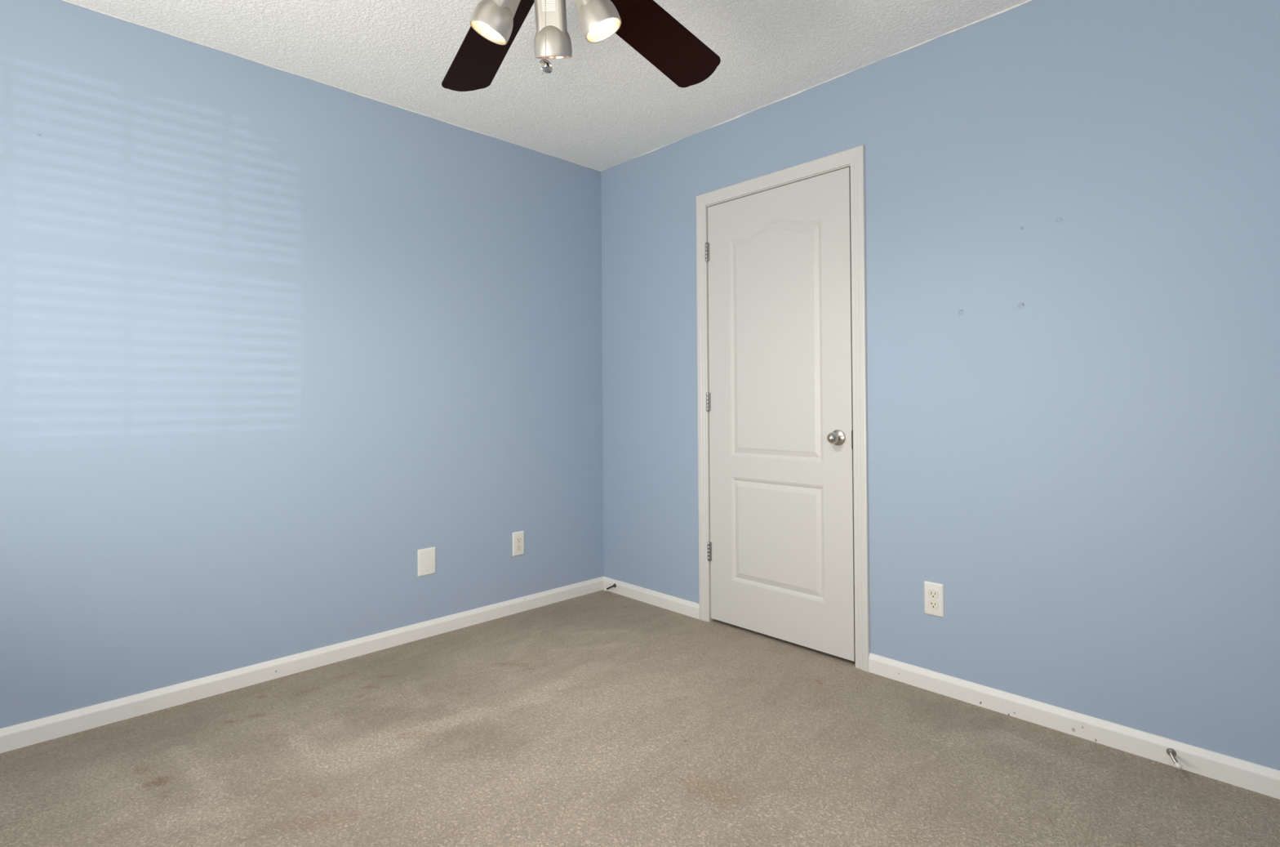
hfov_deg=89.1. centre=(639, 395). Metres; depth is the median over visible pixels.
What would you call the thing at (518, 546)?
receptacle
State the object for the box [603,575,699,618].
baseboard
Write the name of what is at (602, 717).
floor
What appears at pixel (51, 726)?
baseboard
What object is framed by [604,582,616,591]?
doorstop
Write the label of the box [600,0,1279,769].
wall
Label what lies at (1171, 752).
doorstop
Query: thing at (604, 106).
ceiling
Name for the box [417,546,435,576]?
blank wall plate
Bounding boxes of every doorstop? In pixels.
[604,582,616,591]
[1166,747,1182,768]
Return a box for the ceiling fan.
[441,0,720,91]
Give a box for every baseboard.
[0,576,603,752]
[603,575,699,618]
[868,652,1279,799]
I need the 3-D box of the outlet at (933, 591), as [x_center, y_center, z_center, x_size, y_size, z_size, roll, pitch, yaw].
[1.097,0.761,2.429,0.008,0.124,0.072,0,-1,-44]
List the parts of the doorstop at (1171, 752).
spring post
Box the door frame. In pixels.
[696,145,870,671]
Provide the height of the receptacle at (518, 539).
0.028 m
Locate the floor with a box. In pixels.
[0,589,1279,846]
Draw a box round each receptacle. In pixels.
[515,536,521,542]
[515,543,521,550]
[928,589,937,598]
[928,600,938,608]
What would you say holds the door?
in the wall at (1073, 206)
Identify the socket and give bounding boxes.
[481,0,520,18]
[533,0,567,33]
[573,0,590,10]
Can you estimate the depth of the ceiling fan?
1.77 m
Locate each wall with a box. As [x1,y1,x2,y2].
[0,0,603,728]
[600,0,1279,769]
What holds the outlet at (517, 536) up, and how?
attached to the wall at (272, 340)
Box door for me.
[705,167,855,661]
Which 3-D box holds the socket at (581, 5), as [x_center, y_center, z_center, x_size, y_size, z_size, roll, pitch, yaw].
[-0.129,-0.956,1.518,0.115,0.173,0.073,0,-1,-8]
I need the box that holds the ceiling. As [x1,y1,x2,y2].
[61,0,1032,171]
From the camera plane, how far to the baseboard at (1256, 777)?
2.07 m
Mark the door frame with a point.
(854, 158)
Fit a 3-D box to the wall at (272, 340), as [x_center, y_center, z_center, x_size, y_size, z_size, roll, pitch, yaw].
[-1.412,-0.097,2.732,3.200,2.440,0.120,0,-1,-44]
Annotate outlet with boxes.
[512,530,524,555]
[924,580,944,617]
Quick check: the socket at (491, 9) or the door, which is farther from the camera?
the door

